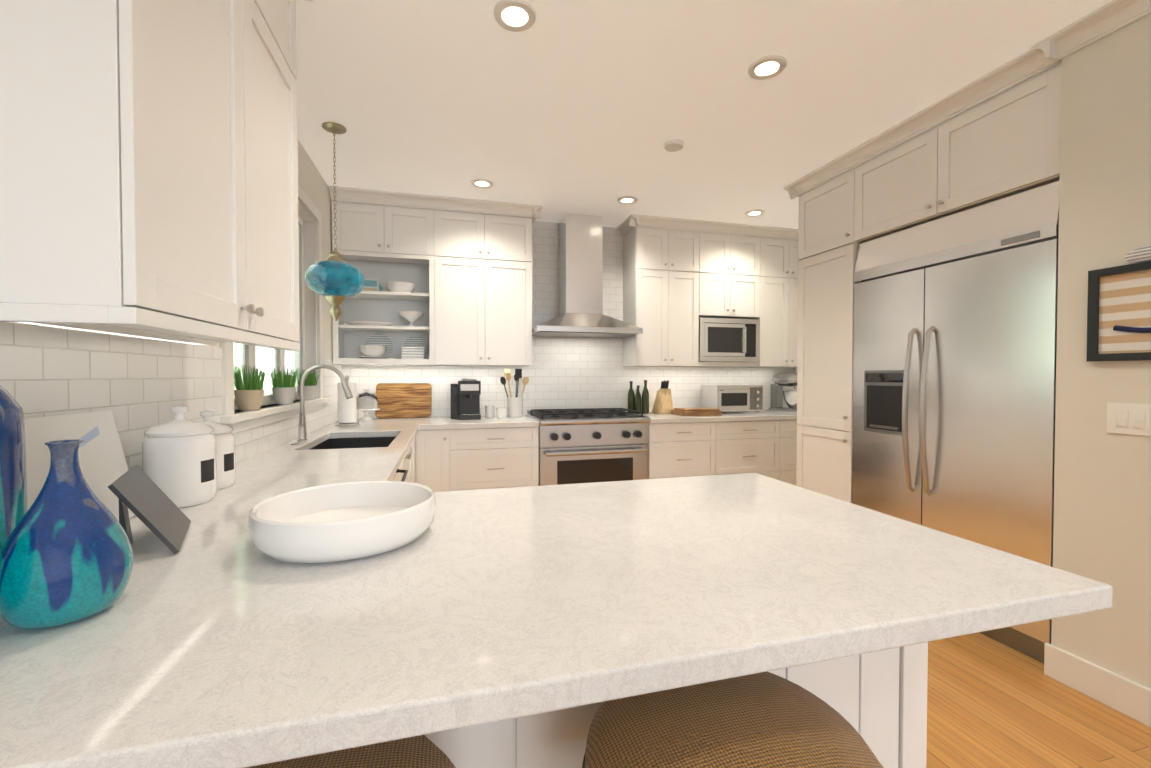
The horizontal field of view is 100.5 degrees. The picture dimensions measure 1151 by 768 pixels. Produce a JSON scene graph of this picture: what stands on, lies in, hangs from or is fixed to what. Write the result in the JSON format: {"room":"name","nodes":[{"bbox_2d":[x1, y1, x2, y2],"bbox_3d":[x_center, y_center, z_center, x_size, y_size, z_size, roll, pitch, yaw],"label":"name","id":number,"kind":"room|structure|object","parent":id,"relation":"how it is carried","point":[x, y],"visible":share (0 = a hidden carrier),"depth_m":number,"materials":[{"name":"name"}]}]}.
{"room":"kitchen","nodes":[
{"label":"kitchen","id":0,"kind":"room"},
{"bbox_2d":[202,138,332,411],"bbox_3d":[-1.210,-0.078,0.989,0.140,2.660,6.026,0,1,-15],"label":"wall","id":1,"kind":"structure","parent":0,"point":[313,185],"depth_m":3.36,"materials":[{"name":"white paint"}]},
{"bbox_2d":[0,0,312,350],"bbox_3d":[-0.982,-0.758,1.185,0.392,1.304,1.060,0,1,-15],"label":"upper cabinet","id":2,"kind":"object","parent":1,"relation":"attached to","point":[149,169],"visible":1,"depth_m":0.86,"materials":[{"name":"white paint"}]},
{"bbox_2d":[0,322,341,469],"bbox_3d":[-1.306,0.106,1.637,0.006,0.480,4.720,0,1,-15],"label":"wall tiles","id":3,"kind":"structure","parent":1,"relation":"attached to","point":[138,387],"depth_m":1.29,"materials":[{"name":"white tile"}]},
{"bbox_2d":[220,184,327,432],"bbox_3d":[-1.585,-0.480,2.535,0.155,1.330,1.520,0,1,-15],"label":"window","id":4,"kind":"structure","parent":1,"relation":"in","point":[308,355],"depth_m":2.90,"materials":[{"name":"white paint"}]},
{"bbox_2d":[234,365,267,410],"bbox_3d":[-1.446,0.015,2.124,0.138,0.203,0.144,0,1,-15],"label":"grass plant","id":5,"kind":"object","parent":4,"relation":"on","point":[249,395],"visible":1,"depth_m":2.10,"materials":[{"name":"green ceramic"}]},
{"bbox_2d":[269,367,297,403],"bbox_3d":[-1.568,0.007,2.582,0.131,0.202,0.142,0,1,-15],"label":"grass plant","id":6,"kind":"object","parent":4,"relation":"on","point":[284,389],"visible":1,"depth_m":2.55,"materials":[{"name":"green plant"}]},
{"bbox_2d":[296,368,319,399],"bbox_3d":[-1.681,-0.001,3.001,0.138,0.203,0.138,0,1,-15],"label":"grass plant","id":7,"kind":"object","parent":4,"relation":"on","point":[310,387],"visible":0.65,"depth_m":2.97,"materials":[{"name":"green plant"}]},
{"bbox_2d":[296,0,1111,228],"bbox_3d":[0.957,-1.468,1.570,4.640,0.100,6.360,0,1,-15],"label":"ceiling","id":8,"kind":"structure","parent":0,"point":[558,110],"depth_m":2.33,"materials":[{"name":"white paint"}]},
{"bbox_2d":[305,122,364,320],"bbox_3d":[-1.353,-0.895,2.693,0.300,1.084,0.300,0,1,-15],"label":"pendant lamp","id":9,"kind":"object","parent":8,"relation":"hanging from","point":[335,279],"visible":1,"depth_m":2.63,"materials":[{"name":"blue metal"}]},
{"bbox_2d":[471,178,493,188],"bbox_3d":[-0.673,-1.446,3.455,0.164,0.012,0.164,0,1,-15],"label":"recessed light","id":10,"kind":"object","parent":8,"relation":"in","point":[482,183],"visible":1,"depth_m":3.46,"materials":[{"name":"white paint"}]},
{"bbox_2d":[493,0,535,31],"bbox_3d":[-0.234,-1.417,1.844,0.164,0.012,0.164,0,1,-15],"label":"recessed light","id":11,"kind":"object","parent":8,"relation":"in","point":[515,15],"visible":0.98,"depth_m":1.84,"materials":[{"name":"white paint"}]},
{"bbox_2d":[617,196,637,204],"bbox_3d":[0.408,-1.452,3.784,0.164,0.012,0.164,0,1,-15],"label":"recessed light","id":12,"kind":"object","parent":8,"relation":"in","point":[625,200],"visible":0.96,"depth_m":3.77,"materials":[{"name":"white paint"}]},
{"bbox_2d":[664,139,683,151],"bbox_3d":[0.590,-1.427,2.870,0.116,0.030,0.116,0,1,-15],"label":"smoke detector","id":13,"kind":"object","parent":8,"relation":"attached to","point":[673,145],"visible":1,"depth_m":2.84,"materials":[{"name":"white paint"}]},
{"bbox_2d":[745,209,764,216],"bbox_3d":[1.529,-1.457,4.083,0.164,0.012,0.164,0,1,-15],"label":"recessed light","id":14,"kind":"object","parent":8,"relation":"in","point":[754,212],"visible":1,"depth_m":4.07,"materials":[{"name":"white paint"}]},
{"bbox_2d":[748,55,786,79],"bbox_3d":[0.863,-1.423,2.157,0.164,0.012,0.164,0,1,-15],"label":"recessed light","id":15,"kind":"object","parent":8,"relation":"in","point":[767,67],"visible":1,"depth_m":2.15,"materials":[{"name":"white paint"}]},
{"bbox_2d":[794,14,1150,688],"bbox_3d":[2.626,-0.096,2.011,1.200,2.660,6.026,0,1,-15],"label":"wall","id":16,"kind":"structure","parent":0,"point":[1102,509],"depth_m":1.86,"materials":[{"name":"white paint"}]},
{"bbox_2d":[855,61,1061,243],"bbox_3d":[2.384,-1.129,2.663,1.037,0.477,1.122,0,1,-15],"label":"upper cabinet","id":17,"kind":"object","parent":16,"relation":"attached to","point":[992,135],"depth_m":2.36,"materials":[{"name":"white paint"}]},
{"bbox_2d":[1029,0,1150,69],"bbox_3d":[2.381,-1.356,0.478,0.090,0.084,3.230,0,1,-15],"label":"crown molding","id":18,"kind":"structure","parent":16,"relation":"attached to","point":[1109,18],"depth_m":1.86,"materials":[{"name":"white paint"}]},
{"bbox_2d":[1044,643,1150,727],"bbox_3d":[2.405,1.193,0.501,0.016,0.135,3.175,0,1,-15],"label":"baseboard","id":19,"kind":"structure","parent":16,"relation":"attached to","point":[1121,694],"depth_m":1.86,"materials":[{"name":"white paint"}]},
{"bbox_2d":[1086,246,1150,360],"bbox_3d":[2.084,-0.290,1.669,0.024,0.411,0.450,0,1,-15],"label":"picture frame","id":20,"kind":"object","parent":16,"relation":"attached to","point":[1119,315],"visible":1,"depth_m":1.80,"materials":[{"name":"black painted wood"},{"name":"printed paper"},{"name":"glass"}]},
{"bbox_2d":[1107,402,1150,435],"bbox_3d":[2.066,0.130,1.762,0.011,0.116,0.165,0,1,-15],"label":"light switch","id":21,"kind":"object","parent":16,"relation":"attached to","point":[1129,418],"visible":1,"depth_m":1.78,"materials":[{"name":"white plastic"}]},
{"bbox_2d":[926,633,1150,767],"bbox_3d":[0.957,1.266,1.619,4.640,0.050,6.360,0,1,-15],"label":"floor","id":22,"kind":"structure","parent":0,"point":[992,703],"depth_m":1.77,"materials":[{"name":"brown wood"}]},
{"bbox_2d":[247,735,455,767],"bbox_3d":[-0.342,0.876,0.562,0.445,0.771,0.445,0,1,-15],"label":"stool","id":23,"kind":"object","parent":22,"relation":"on","point":[422,751],"visible":0.35,"depth_m":0.64,"materials":[{"name":"wicker"}]},
{"bbox_2d":[392,436,415,482],"bbox_3d":[-1.237,0.786,2.682,0.655,0.873,2.753,0,1,-15],"label":"base cabinet","id":24,"kind":"object","parent":22,"relation":"on","point":[406,471],"visible":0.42,"depth_m":3.01,"materials":[{"name":"white paint"}]},
{"bbox_2d":[0,364,423,767],"bbox_3d":[-1.120,0.222,2.196,0.636,0.640,3.731,0,1,-15],"label":"countertop","id":25,"kind":"structure","parent":24,"relation":"on","point":[218,640],"depth_m":0.64,"materials":[{"name":"stone"}]},
{"bbox_2d":[0,385,26,551],"bbox_3d":[-0.954,0.140,0.712,0.182,0.402,0.182,0,1,-15],"label":"vase","id":26,"kind":"object","parent":25,"relation":"on","point":[13,490],"visible":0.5,"depth_m":0.74,"materials":[{"name":"ceramic"}]},
{"bbox_2d":[0,439,133,628],"bbox_3d":[-0.750,0.212,0.705,0.145,0.257,0.145,0,1,-15],"label":"vase","id":27,"kind":"object","parent":25,"relation":"on","point":[66,555],"visible":1,"depth_m":0.67,"materials":[{"name":"ceramic"}]},
{"bbox_2d":[24,410,134,520],"bbox_3d":[-1.098,0.201,1.047,0.016,0.270,0.330,-13,4,-14],"label":"canvas","id":28,"kind":"object","parent":25,"relation":"on","point":[102,463],"visible":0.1,"depth_m":1.09,"materials":[{"name":"white fabric"}]},
{"bbox_2d":[119,499,132,544],"bbox_3d":[-0.933,0.274,0.993,0.015,0.125,0.040,-1,1,-34],"label":"tablet stand","id":29,"kind":"object","parent":25,"relation":"on","point":[124,520],"visible":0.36,"depth_m":0.98,"materials":[{"name":"grey metal"}]},
{"bbox_2d":[108,465,190,553],"bbox_3d":[-0.896,0.260,1.018,0.009,0.175,0.240,-39,21,-28],"label":"tablet","id":30,"kind":"object","parent":29,"relation":"on","point":[139,493],"visible":1,"depth_m":0.99,"materials":[{"name":"grey"}]},
{"bbox_2d":[142,405,216,507],"bbox_3d":[-1.098,0.194,1.331,0.160,0.272,0.160,0,1,-15],"label":"canister","id":31,"kind":"object","parent":25,"relation":"on","point":[179,460],"visible":0.94,"depth_m":1.28,"materials":[{"name":"white ceramic"}]},
{"bbox_2d":[200,410,235,489],"bbox_3d":[-1.162,0.204,1.511,0.144,0.245,0.144,0,1,-15],"label":"canister","id":32,"kind":"object","parent":25,"relation":"on","point":[226,453],"visible":0.38,"depth_m":1.50,"materials":[{"name":"white ceramic"}]},
{"bbox_2d":[291,364,352,444],"bbox_3d":[-1.360,0.101,2.564,0.284,0.416,0.215,0,1,-15],"label":"faucet","id":33,"kind":"object","parent":25,"relation":"on","point":[302,439],"depth_m":2.61,"materials":[{"name":"silver metal"}]},
{"bbox_2d":[247,481,436,562],"bbox_3d":[-0.493,0.292,1.044,0.366,0.086,0.366,0,1,-15],"label":"bowl","id":34,"kind":"object","parent":25,"relation":"on","point":[338,522],"visible":1,"depth_m":0.96,"materials":[{"name":"white ceramic"}]},
{"bbox_2d":[335,375,359,425],"bbox_3d":[-1.628,0.115,3.414,0.164,0.356,0.164,0,1,-15],"label":"paper towel holder","id":35,"kind":"object","parent":25,"relation":"on","point":[347,412],"visible":0.92,"depth_m":3.37,"materials":[{"name":"white paper"}]},
{"bbox_2d":[309,437,394,449],"bbox_3d":[-1.236,0.441,2.686,0.444,0.186,0.764,0,1,-15],"label":"sink basin","id":36,"kind":"object","parent":25,"relation":"in","point":[328,442],"depth_m":3.02,"materials":[{"name":"black metal"}]},
{"bbox_2d":[356,389,380,420],"bbox_3d":[-1.653,0.161,3.781,0.210,0.251,0.210,0,1,-15],"label":"cake stand","id":37,"kind":"object","parent":25,"relation":"on","point":[368,402],"visible":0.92,"depth_m":3.73,"materials":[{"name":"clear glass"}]},
{"bbox_2d":[375,383,431,417],"bbox_3d":[-1.431,0.137,3.994,0.440,0.290,0.020,0,-10,-15],"label":"bamboo cutting board","id":38,"kind":"object","parent":25,"relation":"on","point":[404,400],"visible":0.94,"depth_m":3.98,"materials":[{"name":"brown wood"}]},
{"bbox_2d":[424,415,539,429],"bbox_3d":[-0.773,0.305,3.886,0.856,0.039,0.646,0,1,-15],"label":"countertop","id":39,"kind":"structure","parent":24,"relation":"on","point":[430,423],"depth_m":3.63,"materials":[{"name":"stone"}]},
{"bbox_2d":[450,379,480,419],"bbox_3d":[-0.914,0.122,3.967,0.235,0.322,0.300,0,1,-15],"label":"coffee maker","id":40,"kind":"object","parent":39,"relation":"on","point":[465,399],"visible":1,"depth_m":3.88,"materials":[{"name":"black plastic"}]},
{"bbox_2d":[485,405,494,417],"bbox_3d":[-0.723,0.232,4.040,0.083,0.100,0.083,0,1,-15],"label":"cup","id":41,"kind":"object","parent":39,"relation":"on","point":[489,411],"visible":1,"depth_m":4.01,"materials":[{"name":"white ceramic"}]},
{"bbox_2d":[496,407,506,417],"bbox_3d":[-0.616,0.240,3.986,0.087,0.085,0.087,0,1,-15],"label":"cup","id":42,"kind":"object","parent":39,"relation":"on","point":[501,412],"visible":1,"depth_m":3.95,"materials":[{"name":"white ceramic"}]},
{"bbox_2d":[500,369,528,416],"bbox_3d":[-0.523,0.076,4.108,0.243,0.410,0.204,0,1,-15],"label":"utensil crock","id":43,"kind":"object","parent":39,"relation":"on","point":[515,406],"visible":1,"depth_m":4.05,"materials":[{"name":"white ceramic"}]},
{"bbox_2d":[256,473,1112,765],"bbox_3d":[0.175,0.354,1.118,1.261,0.040,0.974,0,1,-15],"label":"countertop","id":44,"kind":"structure","parent":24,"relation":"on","point":[514,602],"depth_m":0.76,"materials":[{"name":"stone"}]},
{"bbox_2d":[416,427,538,491],"bbox_3d":[-0.799,0.764,3.887,0.908,0.873,0.649,0,1,-15],"label":"base cabinet","id":45,"kind":"object","parent":22,"relation":"on","point":[467,459],"visible":0.58,"depth_m":3.60,"materials":[{"name":"white paint"}]},
{"bbox_2d":[425,713,544,767],"bbox_3d":[-0.303,0.813,1.140,0.299,0.872,0.640,0,1,-15],"label":"base cabinet","id":46,"kind":"object","parent":22,"relation":"on","point":[519,742],"depth_m":0.85,"materials":[{"name":"white paint"}]},
{"bbox_2d":[545,702,602,767],"bbox_3d":[-0.111,0.812,1.191,0.215,0.872,0.640,0,1,-15],"label":"base cabinet","id":47,"kind":"object","parent":22,"relation":"on","point":[566,730],"depth_m":0.88,"materials":[{"name":"white paint"}]},
{"bbox_2d":[527,408,650,485],"bbox_3d":[0.093,0.713,4.098,0.915,0.968,0.698,0,1,-15],"label":"range","id":48,"kind":"object","parent":22,"relation":"on","point":[586,445],"visible":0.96,"depth_m":3.83,"materials":[{"name":"silver metal"}]},
{"bbox_2d":[646,422,717,478],"bbox_3d":[0.829,0.756,4.338,0.620,0.872,0.617,0,1,-15],"label":"base cabinet","id":49,"kind":"object","parent":22,"relation":"on","point":[675,450],"depth_m":4.04,"materials":[{"name":"white paint"}]},
{"bbox_2d":[582,671,882,767],"bbox_3d":[0.229,0.874,0.714,0.445,0.771,0.445,0,1,-15],"label":"stool","id":50,"kind":"object","parent":22,"relation":"on","point":[767,719],"visible":0.79,"depth_m":0.69,"materials":[{"name":"wicker"}]},
{"bbox_2d":[718,420,781,480],"bbox_3d":[1.438,0.753,4.500,0.640,0.872,0.617,0,1,-15],"label":"base cabinet","id":51,"kind":"object","parent":22,"relation":"on","point":[767,448],"depth_m":4.21,"materials":[{"name":"white paint"}]},
{"bbox_2d":[768,668,784,677],"bbox_3d":[0.282,0.810,1.296,0.299,0.872,0.640,0,1,-15],"label":"base cabinet","id":52,"kind":"object","parent":22,"relation":"on","point":[780,672],"depth_m":1.00,"materials":[{"name":"white paint"}]},
{"bbox_2d":[782,420,798,485],"bbox_3d":[2.060,0.751,4.666,0.648,0.872,0.617,0,1,-15],"label":"base cabinet","id":53,"kind":"object","parent":22,"relation":"on","point":[789,427],"depth_m":4.31,"materials":[{"name":"white paint"}]},
{"bbox_2d":[633,410,796,423],"bbox_3d":[1.454,0.295,4.480,1.905,0.037,0.643,0,1,-15],"label":"countertop","id":54,"kind":"structure","parent":53,"relation":"on","point":[765,414],"depth_m":4.16,"materials":[{"name":"stone"}]},
{"bbox_2d":[628,381,634,413],"bbox_3d":[0.520,0.124,4.479,0.066,0.300,0.066,0,1,-15],"label":"oil bottle","id":55,"kind":"object","parent":54,"relation":"on","point":[631,396],"visible":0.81,"depth_m":4.45,"materials":[{"name":"green glass"}]},
{"bbox_2d":[634,389,640,413],"bbox_3d":[0.572,0.160,4.421,0.056,0.230,0.056,0,1,-15],"label":"oil bottle","id":56,"kind":"object","parent":54,"relation":"on","point":[637,403],"visible":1,"depth_m":4.40,"materials":[{"name":"green glass"}]},
{"bbox_2d":[642,387,647,413],"bbox_3d":[0.643,0.150,4.445,0.060,0.250,0.060,0,1,-15],"label":"oil bottle","id":57,"kind":"object","parent":54,"relation":"on","point":[644,403],"visible":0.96,"depth_m":4.42,"materials":[{"name":"green glass"}]},
{"bbox_2d":[642,380,648,412],"bbox_3d":[0.661,0.119,4.516,0.068,0.310,0.068,0,1,-15],"label":"oil bottle","id":58,"kind":"object","parent":54,"relation":"on","point":[645,385],"visible":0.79,"depth_m":4.50,"materials":[{"name":"green glass"}]},
{"bbox_2d":[652,380,672,413],"bbox_3d":[0.808,0.119,4.466,0.110,0.312,0.240,0,1,-15],"label":"knife block","id":59,"kind":"object","parent":54,"relation":"on","point":[663,403],"visible":1,"depth_m":4.38,"materials":[{"name":"brown wood"}]},
{"bbox_2d":[672,407,721,415],"bbox_3d":[1.086,0.248,4.300,0.380,0.058,0.250,0,1,-15],"label":"boards","id":60,"kind":"object","parent":54,"relation":"on","point":[703,411],"visible":1,"depth_m":4.20,"materials":[{"name":"brown wood"}]},
{"bbox_2d":[701,385,762,411],"bbox_3d":[1.520,0.141,4.633,0.490,0.260,0.347,0,1,-15],"label":"toaster oven","id":61,"kind":"object","parent":54,"relation":"on","point":[729,398],"visible":0.83,"depth_m":4.51,"materials":[{"name":"silver metal"}]},
{"bbox_2d":[769,373,796,412],"bbox_3d":[2.090,0.079,4.697,0.213,0.382,0.343,-1,1,-40],"label":"stand mixer","id":62,"kind":"object","parent":54,"relation":"on","point":[777,392],"visible":0.67,"depth_m":4.68,"materials":[{"name":"silver metal"}]},
{"bbox_2d":[795,162,860,502],"bbox_3d":[2.191,-0.085,3.405,1.037,2.590,0.496,0,1,-15],"label":"tall cabinet","id":63,"kind":"object","parent":22,"relation":"on","point":[827,246],"depth_m":3.24,"materials":[{"name":"white paint"}]},
{"bbox_2d":[785,642,927,767],"bbox_3d":[0.550,0.809,1.363,0.390,0.872,0.648,0,1,-15],"label":"base cabinet","id":64,"kind":"object","parent":22,"relation":"on","point":[877,700],"depth_m":1.07,"materials":[{"name":"white paint"}]},
{"bbox_2d":[852,180,1059,663],"bbox_3d":[2.189,0.173,2.608,0.779,2.100,1.045,0,1,-15],"label":"refrigerator","id":65,"kind":"object","parent":22,"relation":"on","point":[954,359],"visible":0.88,"depth_m":2.36,"materials":[{"name":"silver metal"}]},
{"bbox_3d":[0.163,-0.141,4.573,4.640,2.660,0.194,0,1,-15],"label":"wall","id":66,"kind":"structure","parent":0,"visible":0},
{"bbox_2d":[329,186,542,365],"bbox_3d":[-1.088,-0.807,3.910,1.592,1.304,0.402,0,1,-15],"label":"upper cabinet","id":67,"kind":"object","parent":66,"relation":"attached to","point":[448,281],"visible":0.98,"depth_m":3.85,"materials":[{"name":"white paint"}]},
{"bbox_2d":[342,221,793,418],"bbox_3d":[0.189,-0.587,4.469,4.360,1.765,0.006,0,1,-15],"label":"wall tile","id":68,"kind":"structure","parent":66,"relation":"attached to","point":[573,372],"depth_m":4.40,"materials":[{"name":"white tile"}]},
{"bbox_2d":[532,213,642,337],"bbox_3d":[0.067,-0.944,4.166,0.909,1.037,0.500,0,1,-15],"label":"range hood","id":69,"kind":"object","parent":66,"relation":"attached to","point":[580,275],"visible":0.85,"depth_m":4.12,"materials":[{"name":"silver metal"}]},
{"bbox_2d":[621,222,699,366],"bbox_3d":[0.789,-0.782,4.450,0.617,1.235,0.327,0,1,-15],"label":"upper cabinet","id":70,"kind":"object","parent":66,"relation":"attached to","point":[661,264],"depth_m":4.30,"materials":[{"name":"white paint"}]},
{"bbox_2d":[700,230,739,317],"bbox_3d":[1.273,-1.017,4.570,0.382,0.770,0.335,0,1,-15],"label":"upper cabinet","id":71,"kind":"object","parent":66,"relation":"attached to","point":[700,293],"depth_m":4.43,"materials":[{"name":"white paint"}]},
{"bbox_2d":[700,314,763,361],"bbox_3d":[1.402,-0.412,4.599,0.640,0.392,0.366,0,1,-15],"label":"upper cabinet","id":72,"kind":"object","parent":66,"relation":"attached to","point":[721,339],"depth_m":4.46,"materials":[{"name":"white paint"}]},
{"bbox_2d":[699,317,759,361],"bbox_3d":[1.403,-0.412,4.595,0.632,0.400,0.357,0,1,-15],"label":"microwave","id":73,"kind":"object","parent":72,"relation":"in","point":[721,339],"depth_m":4.45,"materials":[{"name":"grey metal"}]},
{"bbox_2d":[740,230,763,317],"bbox_3d":[1.582,-1.018,4.653,0.258,0.770,0.335,0,1,-15],"label":"upper cabinet","id":74,"kind":"object","parent":66,"relation":"attached to","point":[751,245],"depth_m":4.51,"materials":[{"name":"white paint"}]},
{"bbox_2d":[736,234,799,366],"bbox_3d":[2.021,-0.788,4.778,0.652,1.235,0.327,0,1,-15],"label":"upper cabinet","id":75,"kind":"object","parent":66,"relation":"attached to","point":[781,260],"depth_m":4.60,"materials":[{"name":"white paint"}]}
]}

